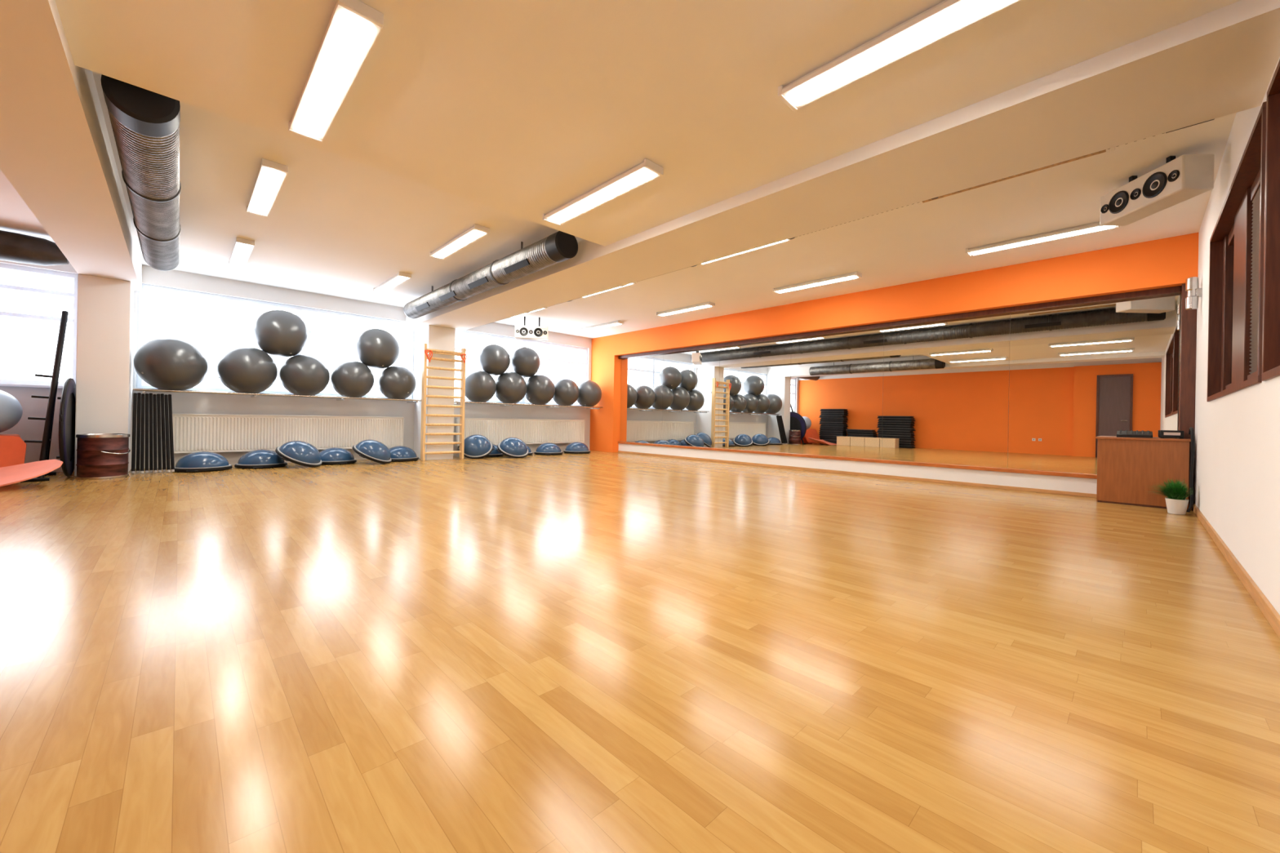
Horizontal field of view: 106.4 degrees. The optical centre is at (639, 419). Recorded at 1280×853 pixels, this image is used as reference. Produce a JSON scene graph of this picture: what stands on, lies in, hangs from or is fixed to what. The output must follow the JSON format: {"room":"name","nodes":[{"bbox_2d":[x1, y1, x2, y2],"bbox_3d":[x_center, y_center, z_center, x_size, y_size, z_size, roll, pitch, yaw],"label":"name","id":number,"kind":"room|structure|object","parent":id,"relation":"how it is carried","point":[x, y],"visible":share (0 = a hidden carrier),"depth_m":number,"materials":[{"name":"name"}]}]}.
{"room":"fitness studio","nodes":[
{"label":"fitness studio","id":0,"kind":"room"},
{"bbox_2d":[0,259,591,471],"bbox_3d":[-5.153,-0.719,9.081,10.950,2.950,0.250,1,0,-44],"label":"wall","id":1,"kind":"structure","parent":0,"point":[182,402],"depth_m":8.00,"materials":[{"name":"paint"}]},
{"bbox_2d":[0,262,77,388],"bbox_3d":[-8.282,-1.206,5.923,1.758,1.570,0.210,1,0,-44],"label":"window","id":2,"kind":"structure","parent":1,"relation":"in","point":[11,383],"depth_m":6.33,"materials":[{"name":"white plastic"}]},
{"bbox_2d":[74,273,134,475],"bbox_3d":[-7.201,-0.561,6.454,0.460,2.560,0.700,1,0,-44],"label":"column","id":3,"kind":"structure","parent":1,"relation":"attached to","point":[105,305],"depth_m":6.21,"materials":[{"name":"white paint"}]},
{"bbox_2d":[136,283,413,399],"bbox_3d":[-5.886,-1.162,8.229,3.828,1.570,0.210,1,0,-44],"label":"window","id":4,"kind":"structure","parent":1,"relation":"in","point":[140,313],"depth_m":7.67,"materials":[{"name":"white plastic"}]},
{"bbox_2d":[133,387,421,403],"bbox_3d":[-5.701,-0.370,8.007,3.800,0.063,0.548,1,0,-44],"label":"ball rack","id":5,"kind":"object","parent":1,"relation":"attached to","point":[144,391],"visible":0.94,"depth_m":7.53,"materials":[{"name":"metal"}]},
{"bbox_2d":[133,337,208,390],"bbox_3d":[-6.701,-0.783,6.862,0.770,0.770,0.770,1,0,-19],"label":"exercise ball","id":6,"kind":"object","parent":5,"relation":"on","point":[165,362],"visible":0.98,"depth_m":6.63,"materials":[{"name":"grey plastic"}]},
{"bbox_2d":[216,346,277,392],"bbox_3d":[-6.100,-0.757,7.441,0.739,0.740,0.740,1,0,-15],"label":"exercise ball","id":7,"kind":"object","parent":5,"relation":"on","point":[244,369],"visible":1,"depth_m":7.21,"materials":[{"name":"grey plastic"}]},
{"bbox_2d":[278,354,329,395],"bbox_3d":[-5.569,-0.724,7.952,0.696,0.696,0.696,1,0,-14],"label":"exercise ball","id":8,"kind":"object","parent":5,"relation":"on","point":[301,374],"visible":0.98,"depth_m":7.72,"materials":[{"name":"grey plastic"}]},
{"bbox_2d":[251,310,309,357],"bbox_3d":[-5.793,-1.376,7.726,0.755,0.756,0.756,1,0,19],"label":"exercise ball","id":9,"kind":"object","parent":8,"relation":"on","point":[277,333],"visible":1,"depth_m":7.49,"materials":[{"name":"grey plastic"}]},
{"bbox_2d":[329,360,373,396],"bbox_3d":[-5.067,-0.698,8.436,0.666,0.666,0.665,1,0,4],"label":"exercise ball","id":10,"kind":"object","parent":5,"relation":"on","point":[348,378],"visible":0.99,"depth_m":8.21,"materials":[{"name":"grey plastic"}]},
{"bbox_2d":[377,365,416,399],"bbox_3d":[-4.541,-0.677,8.942,0.644,0.644,0.643,1,0,22],"label":"exercise ball","id":11,"kind":"object","parent":5,"relation":"on","point":[393,381],"visible":0.98,"depth_m":8.72,"materials":[{"name":"grey plastic"}]},
{"bbox_2d":[354,328,399,368],"bbox_3d":[-4.779,-1.275,8.703,0.730,0.730,0.729,1,0,40],"label":"exercise ball","id":12,"kind":"object","parent":11,"relation":"on","point":[376,348],"visible":0.98,"depth_m":8.46,"materials":[{"name":"grey plastic"}]},
{"bbox_2d":[172,413,404,453],"bbox_3d":[-5.788,0.342,8.199,3.216,0.805,0.163,1,0,-44],"label":"radiator","id":13,"kind":"object","parent":1,"relation":"attached to","point":[192,433],"visible":0.8,"depth_m":7.87,"materials":[{"name":"beige metal"}]},
{"bbox_2d":[172,413,404,417],"bbox_3d":[-5.757,-0.052,8.175,3.208,0.015,0.095,1,0,-44],"label":"grille","id":14,"kind":"object","parent":13,"relation":"attached to","point":[204,415],"depth_m":7.71,"materials":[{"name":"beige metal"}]},
{"bbox_2d":[413,324,455,460],"bbox_3d":[-4.071,-0.504,9.467,0.510,2.560,0.700,1,0,-44],"label":"column","id":15,"kind":"structure","parent":1,"relation":"attached to","point":[441,338],"depth_m":9.25,"materials":[{"name":"white paint"}]},
{"bbox_2d":[455,417,585,445],"bbox_3d":[-2.669,0.399,11.202,3.316,0.805,0.163,1,0,-44],"label":"radiator","id":16,"kind":"object","parent":1,"relation":"attached to","point":[531,431],"visible":0.8,"depth_m":11.16,"materials":[{"name":"beige metal"}]},
{"bbox_2d":[456,417,585,420],"bbox_3d":[-2.638,0.004,11.177,3.308,0.015,0.095,1,0,-44],"label":"grille","id":17,"kind":"object","parent":16,"relation":"attached to","point":[457,419],"depth_m":10.75,"materials":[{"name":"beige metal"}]},
{"bbox_2d":[453,330,587,405],"bbox_3d":[-2.735,-1.105,11.263,3.798,1.570,0.210,1,0,-44],"label":"window","id":18,"kind":"structure","parent":1,"relation":"in","point":[523,341],"depth_m":11.46,"materials":[{"name":"white plastic"}]},
{"bbox_2d":[453,400,603,408],"bbox_3d":[-2.527,-0.312,11.061,3.870,0.063,0.548,1,0,-44],"label":"ball rack","id":19,"kind":"object","parent":1,"relation":"attached to","point":[502,404],"visible":0.86,"depth_m":10.80,"materials":[{"name":"metal"}]},
{"bbox_2d":[465,370,496,402],"bbox_3d":[-3.381,-0.677,10.058,0.684,0.684,0.683,1,0,-11],"label":"exercise ball","id":20,"kind":"object","parent":19,"relation":"on","point":[480,385],"visible":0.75,"depth_m":9.81,"materials":[{"name":"grey plastic"}]},
{"bbox_2d":[477,344,510,375],"bbox_3d":[-3.136,-1.267,10.283,0.669,0.670,0.670,1,0,12],"label":"exercise ball","id":21,"kind":"object","parent":20,"relation":"on","point":[492,359],"visible":0.98,"depth_m":10.05,"materials":[{"name":"grey plastic"}]},
{"bbox_2d":[494,371,526,403],"bbox_3d":[-2.865,-0.687,10.554,0.720,0.719,0.719,1,0,-17],"label":"exercise ball","id":22,"kind":"object","parent":19,"relation":"on","point":[511,387],"visible":0.84,"depth_m":10.29,"materials":[{"name":"grey plastic"}]},
{"bbox_2d":[510,346,540,377],"bbox_3d":[-2.591,-1.279,10.808,0.679,0.679,0.680,1,0,-15],"label":"exercise ball","id":23,"kind":"object","parent":22,"relation":"on","point":[525,362],"visible":0.92,"depth_m":10.57,"materials":[{"name":"grey plastic"}]},
{"bbox_2d":[524,373,555,404],"bbox_3d":[-2.332,-0.680,11.067,0.723,0.724,0.724,1,0,31],"label":"exercise ball","id":24,"kind":"object","parent":19,"relation":"on","point":[540,388],"visible":0.84,"depth_m":10.80,"materials":[{"name":"grey plastic"}]},
{"bbox_2d":[552,377,579,405],"bbox_3d":[-1.810,-0.647,11.570,0.679,0.680,0.680,1,0,-1],"label":"exercise ball","id":25,"kind":"object","parent":19,"relation":"on","point":[566,391],"visible":0.91,"depth_m":11.32,"materials":[{"name":"grey plastic"}]},
{"bbox_2d":[577,380,601,406],"bbox_3d":[-1.306,-0.637,12.055,0.697,0.679,0.696,1,0,29],"label":"exercise ball","id":26,"kind":"object","parent":19,"relation":"on","point":[590,393],"visible":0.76,"depth_m":11.80,"materials":[{"name":"grey plastic"}]},
{"bbox_2d":[0,71,1236,338],"bbox_3d":[-1.406,-2.176,5.215,11.350,0.100,10.980,1,0,-44],"label":"ceiling","id":27,"kind":"structure","parent":0,"point":[335,225],"depth_m":5.37,"materials":[{"name":"paint"}]},
{"bbox_2d":[0,230,69,266],"bbox_3d":[-7.712,-2.044,5.312,1.800,0.393,0.366,1,0,-44],"label":"ventilation duct","id":28,"kind":"object","parent":27,"relation":"hanging from","point":[14,246],"visible":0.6,"depth_m":5.64,"materials":[{"name":"metal"}]},
{"bbox_2d":[0,0,142,291],"bbox_3d":[-3.776,-1.974,2.973,0.530,0.390,10.430,1,0,-44],"label":"beam","id":29,"kind":"structure","parent":27,"relation":"attached to","point":[56,153],"depth_m":3.17,"materials":[{"name":"paint"}]},
{"bbox_2d":[100,74,181,271],"bbox_3d":[-4.281,-1.956,4.226,0.328,0.444,4.125,1,0,-44],"label":"ventilation duct","id":30,"kind":"object","parent":27,"relation":"hanging from","point":[145,123],"visible":1,"depth_m":3.26,"materials":[{"name":"metal"}]},
{"bbox_2d":[228,237,254,267],"bbox_3d":[-5.244,-2.167,6.283,0.176,0.058,1.304,1,0,-44],"label":"ceiling light","id":31,"kind":"object","parent":27,"relation":"attached to","point":[242,249],"visible":1,"depth_m":6.13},
{"bbox_2d":[231,243,250,266],"bbox_3d":[-5.245,-2.142,6.283,0.108,0.009,1.210,1,0,-44],"label":"diffuser","id":32,"kind":"object","parent":31,"relation":"attached to","point":[241,253],"depth_m":6.23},
{"bbox_2d":[246,158,288,217],"bbox_3d":[-3.511,-2.135,4.481,0.176,0.058,1.304,1,0,-44],"label":"ceiling light","id":33,"kind":"object","parent":27,"relation":"attached to","point":[271,175],"visible":1,"depth_m":4.34,"materials":[{"name":"plastic"}]},
{"bbox_2d":[250,167,282,214],"bbox_3d":[-3.511,-2.111,4.481,0.108,0.009,1.210,1,0,-44],"label":"diffuser","id":34,"kind":"object","parent":33,"relation":"attached to","point":[269,181],"depth_m":4.41,"materials":[{"name":"plastic"}]},
{"bbox_2d":[373,271,411,293],"bbox_3d":[-3.926,-2.143,7.552,0.176,0.058,1.304,1,0,-44],"label":"ceiling light","id":35,"kind":"object","parent":27,"relation":"attached to","point":[400,277],"visible":1,"depth_m":7.42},
{"bbox_2d":[376,275,408,292],"bbox_3d":[-3.926,-2.118,7.552,0.108,0.009,1.210,1,0,-44],"label":"diffuser","id":36,"kind":"object","parent":35,"relation":"attached to","point":[395,281],"depth_m":7.50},
{"bbox_2d":[429,223,489,259],"bbox_3d":[-2.192,-2.111,5.750,0.176,0.058,1.304,1,0,-44],"label":"ceiling light","id":37,"kind":"object","parent":27,"relation":"attached to","point":[475,233],"visible":1,"depth_m":5.63,"materials":[{"name":"plastic"}]},
{"bbox_2d":[433,230,484,258],"bbox_3d":[-2.193,-2.087,5.750,0.108,0.009,1.210,1,0,-44],"label":"diffuser","id":38,"kind":"object","parent":37,"relation":"attached to","point":[446,250],"depth_m":5.72,"materials":[{"name":"plastic"}]},
{"bbox_2d":[403,231,577,319],"bbox_3d":[-2.394,-1.937,6.750,0.308,0.414,4.705,1,0,-44],"label":"ventilation duct","id":39,"kind":"object","parent":27,"relation":"hanging from","point":[559,246],"visible":1,"depth_m":5.90,"materials":[{"name":"metal"}]},
{"bbox_2d":[515,316,548,340],"bbox_3d":[-2.270,-1.912,10.048,0.680,0.460,0.230,1,0,-11],"label":"loudspeaker","id":40,"kind":"object","parent":27,"relation":"hanging from","point":[522,332],"visible":1,"depth_m":9.96,"materials":[{"name":"white plastic"}]},
{"bbox_2d":[581,320,623,331],"bbox_3d":[-0.859,-2.087,10.739,0.176,0.058,1.304,1,0,-44],"label":"ceiling light","id":41,"kind":"object","parent":27,"relation":"attached to","point":[616,322],"visible":1,"depth_m":10.65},
{"bbox_2d":[583,323,620,330],"bbox_3d":[-0.860,-2.062,10.739,0.108,0.009,1.210,1,0,-44],"label":"diffuser","id":42,"kind":"object","parent":41,"relation":"attached to","point":[605,325],"depth_m":10.71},
{"bbox_2d":[656,301,715,316],"bbox_3d":[0.832,-2.056,8.981,0.176,0.058,1.304,1,0,-44],"label":"ceiling light","id":43,"kind":"object","parent":27,"relation":"attached to","point":[707,304],"visible":1,"depth_m":8.87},
{"bbox_2d":[660,305,711,315],"bbox_3d":[0.832,-2.032,8.981,0.108,0.009,1.210,1,0,-44],"label":"diffuser","id":44,"kind":"object","parent":43,"relation":"attached to","point":[694,307],"depth_m":8.93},
{"bbox_2d":[700,239,792,265],"bbox_3d":[1.208,-2.049,5.790,0.176,0.058,1.304,1,0,-44],"label":"ceiling light","id":45,"kind":"object","parent":27,"relation":"attached to","point":[784,241],"visible":0.29,"depth_m":5.77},
{"bbox_2d":[773,271,862,293],"bbox_3d":[2.607,-2.024,7.136,0.176,0.058,1.304,1,0,-44],"label":"ceiling light","id":46,"kind":"object","parent":27,"relation":"attached to","point":[855,274],"visible":1,"depth_m":7.04,"materials":[{"name":"plastic"}]},
{"bbox_2d":[776,275,857,293],"bbox_3d":[2.607,-1.999,7.136,0.108,0.009,1.210,1,0,-44],"label":"diffuser","id":47,"kind":"object","parent":46,"relation":"attached to","point":[838,278],"depth_m":7.08,"materials":[{"name":"plastic"}]},
{"bbox_2d":[467,118,1214,329],"bbox_3d":[-0.157,-1.955,6.404,0.297,0.297,10.105,1,0,-44],"label":"ventilation duct","id":48,"kind":"object","parent":27,"relation":"hanging from","point":[1214,118],"visible":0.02,"depth_m":4.18,"materials":[{"name":"metal"}]},
{"bbox_2d":[405,0,1279,333],"bbox_3d":[-0.667,-1.917,5.965,0.900,0.390,10.430,1,0,-44],"label":"beam","id":49,"kind":"structure","parent":27,"relation":"attached to","point":[1220,62],"depth_m":2.98,"materials":[{"name":"paint"}]},
{"bbox_2d":[916,146,1115,204],"bbox_3d":[2.995,-2.017,3.943,0.176,0.058,1.304,1,0,-44],"label":"ceiling light","id":50,"kind":"object","parent":27,"relation":"attached to","point":[1113,148],"visible":0.21,"depth_m":3.88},
{"bbox_2d":[965,221,1120,256],"bbox_3d":[4.389,-1.992,5.284,0.176,0.058,1.304,1,0,-44],"label":"ceiling light","id":51,"kind":"object","parent":27,"relation":"attached to","point":[1093,227],"visible":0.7,"depth_m":5.23,"materials":[{"name":"plastic"}]},
{"bbox_2d":[1100,154,1214,226],"bbox_3d":[4.110,-1.855,3.843,0.230,0.340,0.680,1,0,3],"label":"loudspeaker","id":52,"kind":"object","parent":27,"relation":"attached to","point":[1184,177],"visible":1,"depth_m":3.70,"materials":[{"name":"white plastic"}]},
{"bbox_2d":[0,450,1279,852],"bbox_3d":[-1.461,0.874,5.215,11.350,0.100,10.980,1,0,-44],"label":"floor","id":53,"kind":"structure","parent":0,"point":[594,651],"depth_m":1.63,"materials":[{"name":"laminate"}]},
{"bbox_2d":[0,434,20,437],"bbox_3d":[-7.918,0.446,5.435,1.000,0.520,0.600,1,0,-44],"label":"foam block","id":54,"kind":"object","parent":53,"relation":"on","point":[15,435],"visible":0.11,"depth_m":5.83,"materials":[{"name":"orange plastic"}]},
{"bbox_2d":[0,390,22,432],"bbox_3d":[-7.714,-0.092,5.622,0.560,0.560,0.560,1,0,-6],"label":"exercise ball","id":55,"kind":"object","parent":54,"relation":"on","point":[11,409],"visible":1,"depth_m":5.66,"materials":[{"name":"grey plastic"}]},
{"bbox_2d":[0,435,26,467],"bbox_3d":[-7.448,0.397,5.113,1.090,0.536,0.274,1,0,-44],"label":"exercise mat","id":56,"kind":"object","parent":53,"relation":"on","point":[12,448],"visible":0.75,"depth_m":5.44,"materials":[{"name":"orange plastic"}]},
{"bbox_2d":[0,459,62,486],"bbox_3d":[-6.970,0.586,4.837,1.440,0.267,0.720,1,0,-44],"label":"exercise mat","id":57,"kind":"object","parent":53,"relation":"on","point":[9,475],"visible":1,"depth_m":5.22,"materials":[{"name":"plastic"}]},
{"bbox_2d":[20,310,68,482],"bbox_3d":[-7.236,-0.337,5.825,0.252,2.110,0.816,1,0,-44],"label":"storage rack","id":58,"kind":"object","parent":53,"relation":"on","point":[46,438],"visible":0.87,"depth_m":5.84,"materials":[{"name":"black metal"}]},
{"bbox_2d":[56,377,75,476],"bbox_3d":[-7.158,0.100,5.980,0.082,1.236,1.235,1,0,-44],"label":"trampoline","id":59,"kind":"object","parent":53,"relation":"on","point":[68,398],"visible":0.8,"depth_m":5.81,"materials":[{"name":"black plastic"}]},
{"bbox_2d":[75,433,130,479],"bbox_3d":[-6.702,0.458,5.977,0.457,0.540,0.457,1,0,-44],"label":"drum","id":60,"kind":"object","parent":53,"relation":"on","point":[99,455],"visible":1,"depth_m":5.83,"materials":[{"name":"wood"}]},
{"bbox_2d":[131,392,137,474],"bbox_3d":[-6.737,0.183,6.371,0.308,1.071,0.035,1,0,45],"label":"bar","id":61,"kind":"object","parent":53,"relation":"on","point":[135,394],"visible":1,"depth_m":6.36,"materials":[{"name":"black plastic"}]},
{"bbox_2d":[135,392,141,473],"bbox_3d":[-6.719,0.181,6.409,0.288,1.075,0.035,1,0,44],"label":"bar","id":62,"kind":"object","parent":53,"relation":"on","point":[139,394],"visible":1,"depth_m":6.40,"materials":[{"name":"metal"}]},
{"bbox_2d":[140,393,145,473],"bbox_3d":[-6.670,0.188,6.415,0.331,1.065,0.035,1,0,43],"label":"bar","id":63,"kind":"object","parent":53,"relation":"on","point":[142,426],"visible":1,"depth_m":6.40,"materials":[{"name":"metal"}]},
{"bbox_2d":[144,393,148,473],"bbox_3d":[-6.653,0.185,6.454,0.311,1.070,0.035,1,0,42],"label":"bar","id":64,"kind":"object","parent":53,"relation":"on","point":[146,455],"visible":1,"depth_m":6.44,"materials":[{"name":"metal"}]},
{"bbox_2d":[149,393,153,472],"bbox_3d":[-6.633,0.182,6.489,0.285,1.076,0.035,1,0,40],"label":"bar","id":65,"kind":"object","parent":53,"relation":"on","point":[151,465],"visible":1,"depth_m":6.48,"materials":[{"name":"metal"}]},
{"bbox_2d":[152,394,157,473],"bbox_3d":[-6.587,0.190,6.498,0.336,1.063,0.035,1,0,41],"label":"bar","id":66,"kind":"object","parent":53,"relation":"on","point":[154,396],"visible":1,"depth_m":6.48,"materials":[{"name":"metal"}]},
{"bbox_2d":[156,393,161,472],"bbox_3d":[-6.567,0.186,6.535,0.308,1.070,0.035,1,0,39],"label":"bar","id":67,"kind":"object","parent":53,"relation":"on","point":[158,400],"visible":1,"depth_m":6.52,"materials":[{"name":"metal"}]},
{"bbox_2d":[160,393,165,472],"bbox_3d":[-6.549,0.184,6.572,0.290,1.075,0.035,1,0,38],"label":"bar","id":68,"kind":"object","parent":53,"relation":"on","point":[162,410],"visible":1,"depth_m":6.56,"materials":[{"name":"metal"}]},
{"bbox_2d":[164,394,170,472],"bbox_3d":[-6.500,0.191,6.578,0.334,1.064,0.035,1,0,38],"label":"bar","id":69,"kind":"object","parent":53,"relation":"on","point":[166,396],"visible":1,"depth_m":6.57,"materials":[{"name":"metal"}]},
{"bbox_2d":[168,394,174,471],"bbox_3d":[-6.484,0.189,6.618,0.313,1.069,0.034,1,0,37],"label":"bar","id":70,"kind":"object","parent":53,"relation":"on","point":[170,402],"visible":1,"depth_m":6.61,"materials":[{"name":"metal"}]},
{"bbox_2d":[174,451,232,471],"bbox_3d":[-6.301,0.599,6.896,0.646,0.272,0.646,1,0,18],"label":"trainer","id":71,"kind":"object","parent":53,"relation":"on","point":[201,461],"visible":0.99,"depth_m":6.72,"materials":[{"name":"blue plastic"}]},
{"bbox_2d":[234,448,287,468],"bbox_3d":[-5.888,0.607,7.447,0.646,0.272,0.646,1,0,10],"label":"trainer","id":72,"kind":"object","parent":53,"relation":"on","point":[258,459],"visible":0.97,"depth_m":7.26,"materials":[{"name":"blue plastic"}]},
{"bbox_2d":[275,440,322,466],"bbox_3d":[-5.382,0.548,7.559,0.612,0.411,0.631,1,0,-39],"label":"trainer","id":73,"kind":"object","parent":53,"relation":"on","point":[298,452],"visible":1,"depth_m":7.38,"materials":[{"name":"blue plastic"}]},
{"bbox_2d":[320,447,356,464],"bbox_3d":[-5.216,0.619,8.177,0.646,0.272,0.646,1,0,-13],"label":"trainer","id":74,"kind":"object","parent":53,"relation":"on","point":[335,455],"visible":0.82,"depth_m":8.00,"materials":[{"name":"blue plastic"}]},
{"bbox_2d":[351,440,391,463],"bbox_3d":[-4.633,0.562,8.280,0.612,0.411,0.631,1,0,-39],"label":"trainer","id":75,"kind":"object","parent":53,"relation":"on","point":[374,451],"visible":1,"depth_m":8.09,"materials":[{"name":"blue plastic"}]},
{"bbox_2d":[389,445,418,462],"bbox_3d":[-4.467,0.633,8.898,0.646,0.272,0.646,1,0,39],"label":"trainer","id":76,"kind":"object","parent":53,"relation":"on","point":[398,454],"visible":0.81,"depth_m":8.71,"materials":[{"name":"blue plastic"}]},
{"bbox_2d":[420,343,466,461],"bbox_3d":[-3.752,-0.308,9.154,0.790,2.180,0.196,1,0,-44],"label":"wall bars","id":77,"kind":"object","parent":53,"relation":"on","point":[424,367],"visible":0.98,"depth_m":9.12,"materials":[{"name":"brown wood"}]},
{"bbox_2d":[457,434,494,458],"bbox_3d":[-3.333,0.553,9.741,0.608,0.472,0.581,1,0,24],"label":"trainer","id":78,"kind":"object","parent":53,"relation":"on","point":[476,446],"visible":0.88,"depth_m":9.55,"materials":[{"name":"blue plastic"}]},
{"bbox_2d":[496,437,528,457],"bbox_3d":[-2.665,0.594,10.055,0.630,0.416,0.608,1,0,-9],"label":"trainer","id":79,"kind":"object","parent":53,"relation":"on","point":[514,447],"visible":1,"depth_m":9.85,"materials":[{"name":"blue plastic"}]},
{"bbox_2d":[533,442,562,455],"bbox_3d":[-2.106,0.676,11.031,0.646,0.272,0.646,1,0,40],"label":"trainer","id":80,"kind":"object","parent":53,"relation":"on","point":[544,449],"visible":1,"depth_m":10.81,"materials":[{"name":"blue plastic"}]},
{"bbox_2d":[563,441,590,453],"bbox_3d":[-1.523,0.686,11.592,0.646,0.272,0.646,1,0,-45],"label":"trainer","id":81,"kind":"object","parent":53,"relation":"on","point":[576,447],"visible":0.99,"depth_m":11.37,"materials":[{"name":"blue plastic"}]},
{"bbox_2d":[1095,435,1191,510],"bbox_3d":[5.597,0.580,5.347,0.425,0.745,0.720,1,0,-44],"label":"desk","id":82,"kind":"object","parent":53,"relation":"on","point":[1127,468],"depth_m":5.22,"materials":[{"name":"brown wood"}]},
{"bbox_2d":[1116,430,1152,438],"bbox_3d":[5.554,0.166,5.374,0.240,0.078,0.280,1,0,-44],"label":"mixer","id":83,"kind":"object","parent":82,"relation":"on","point":[1126,433],"visible":1,"depth_m":5.33,"materials":[{"name":"black plastic"}]},
{"bbox_2d":[1186,426,1194,512],"bbox_3d":[5.683,0.521,4.936,0.173,0.878,0.047,1,0,-38],"label":"cable","id":84,"kind":"object","parent":82,"relation":"hanging from","point":[1191,428],"visible":0.97,"depth_m":4.91,"materials":[{"name":"black plastic"}]},
{"bbox_2d":[1149,478,1194,515],"bbox_3d":[5.340,0.770,4.824,0.481,0.355,0.370,1,0,-44],"label":"potted plant","id":85,"kind":"object","parent":53,"relation":"on","point":[1176,503],"visible":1,"depth_m":4.75,"materials":[{"name":"green plant"}]},
{"bbox_2d":[54,0,1240,246],"bbox_3d":[-0.166,-1.953,2.200,3.600,0.300,4.310,1,0,-44],"label":"ceiling","id":86,"kind":"structure","parent":0,"point":[522,108],"depth_m":2.51,"materials":[{"name":"paint"}]},
{"bbox_2d":[288,0,383,142],"bbox_3d":[-1.665,-1.802,2.557,0.176,0.058,1.304,1,0,-44],"label":"ceiling light","id":87,"kind":"object","parent":86,"relation":"attached to","point":[353,26],"visible":1,"depth_m":2.40,"materials":[{"name":"plastic"}]},
{"bbox_2d":[542,158,663,225],"bbox_3d":[-0.347,-1.778,3.826,0.176,0.058,1.304,1,0,-44],"label":"ceiling light","id":88,"kind":"object","parent":86,"relation":"attached to","point":[647,171],"visible":1,"depth_m":3.69,"materials":[{"name":"plastic"}]},
{"bbox_2d":[777,0,1019,111],"bbox_3d":[1.255,-1.748,2.162,0.176,0.058,1.304,1,0,-44],"label":"ceiling light","id":89,"kind":"object","parent":86,"relation":"attached to","point":[947,17],"visible":1,"depth_m":2.22,"materials":[{"name":"plastic"}]},
{"bbox_2d":[774,293,1180,493],"bbox_3d":[2.566,-0.578,9.099,0.200,2.950,10.430,1,0,-44],"label":"wall","id":90,"kind":"structure","parent":0,"point":[1180,294],"depth_m":5.35,"materials":[{"name":"white paint"}]},
{"bbox_2d":[589,355,621,453],"bbox_3d":[-0.894,-0.381,12.366,0.250,2.430,0.930,1,0,-44],"label":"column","id":91,"kind":"structure","parent":90,"relation":"attached to","point":[606,371],"depth_m":12.13,"materials":[{"name":"orange paint"}]},
{"bbox_2d":[617,450,1096,497],"bbox_3d":[2.703,0.877,8.688,0.015,0.045,9.390,1,0,-44],"label":"baseboard","id":92,"kind":"structure","parent":90,"relation":"attached to","point":[1024,489],"depth_m":7.37,"materials":[{"name":"brown wood"}]},
{"bbox_2d":[617,443,1097,493],"bbox_3d":[2.732,0.762,8.713,0.060,0.185,9.390,1,0,-44],"label":"baseboard","id":93,"kind":"structure","parent":90,"relation":"attached to","point":[1082,485],"depth_m":7.36,"materials":[{"name":"white paint"}]},
{"bbox_2d":[617,441,1097,479],"bbox_3d":[2.725,0.647,8.705,0.085,0.045,9.390,1,0,-44],"label":"trim","id":94,"kind":"structure","parent":90,"relation":"attached to","point":[953,466],"depth_m":7.35,"materials":[{"name":"orange wood"}]},
{"bbox_2d":[591,232,1198,358],"bbox_3d":[2.425,-1.796,8.943,0.250,0.520,10.430,1,0,-44],"label":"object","id":95,"kind":"structure","parent":90,"relation":"attached to","point":[1168,262],"depth_m":6.71,"materials":[{"name":"orange paint"}]},
{"bbox_2d":[617,285,1181,359],"bbox_3d":[2.751,-1.495,8.693,0.120,0.070,9.390,1,0,-44],"label":"trim","id":96,"kind":"structure","parent":90,"relation":"attached to","point":[1172,290],"depth_m":6.82,"materials":[{"name":"brown wood"}]},
{"bbox_2d":[619,293,1179,475],"bbox_3d":[2.767,-0.416,8.727,0.018,2.082,9.378,1,0,-44],"label":"wall mirror","id":97,"kind":"object","parent":90,"relation":"attached to","point":[1032,390],"visible":0.98,"depth_m":7.03,"materials":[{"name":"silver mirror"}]},
{"bbox_2d":[1193,56,1279,614],"bbox_3d":[2.234,-0.584,1.404,10.950,2.950,0.200,1,0,-44],"label":"wall","id":98,"kind":"structure","parent":0,"point":[1237,482],"depth_m":2.95,"materials":[{"name":"white paint"}]},
{"bbox_2d":[1177,283,1196,506],"bbox_3d":[5.990,-0.256,5.239,0.210,2.430,0.110,1,0,-44],"label":"trim","id":99,"kind":"structure","parent":98,"relation":"attached to","point":[1188,336],"depth_m":5.17,"materials":[{"name":"brown wood"}]},
{"bbox_2d":[1185,276,1202,310],"bbox_3d":[5.544,-1.259,4.792,0.090,0.320,0.110,1,0,-44],"label":"wall lamp","id":100,"kind":"object","parent":98,"relation":"attached to","point":[1193,291],"visible":1,"depth_m":4.77,"materials":[{"name":"metal"}]},
{"bbox_2d":[1191,502,1279,638],"bbox_3d":[2.172,0.855,1.520,10.740,0.070,0.016,1,0,-44],"label":"baseboard","id":101,"kind":"structure","parent":98,"relation":"attached to","point":[1269,612],"depth_m":2.58,"materials":[{"name":"brown wood"}]},
{"bbox_2d":[1206,101,1266,401],"bbox_3d":[4.077,-0.871,3.229,2.536,1.410,0.142,1,0,-44],"label":"window","id":102,"kind":"structure","parent":98,"relation":"in","point":[1236,264],"depth_m":3.30,"materials":[{"name":"brown wood"}]},
{"bbox_2d":[1248,186,1260,373],"bbox_3d":[3.869,-0.869,2.991,0.500,1.145,0.014,1,0,-44],"label":"window","id":103,"kind":"structure","parent":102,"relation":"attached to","point":[1255,202],"depth_m":3.10,"materials":[{"name":"glass"}]},
{"bbox_2d":[1261,59,1279,381],"bbox_3d":[1.941,-0.910,1.173,3.206,1.410,0.142,1,0,-44],"label":"window","id":104,"kind":"structure","parent":98,"relation":"in","point":[1271,286],"depth_m":2.29,"materials":[{"name":"brown wood"}]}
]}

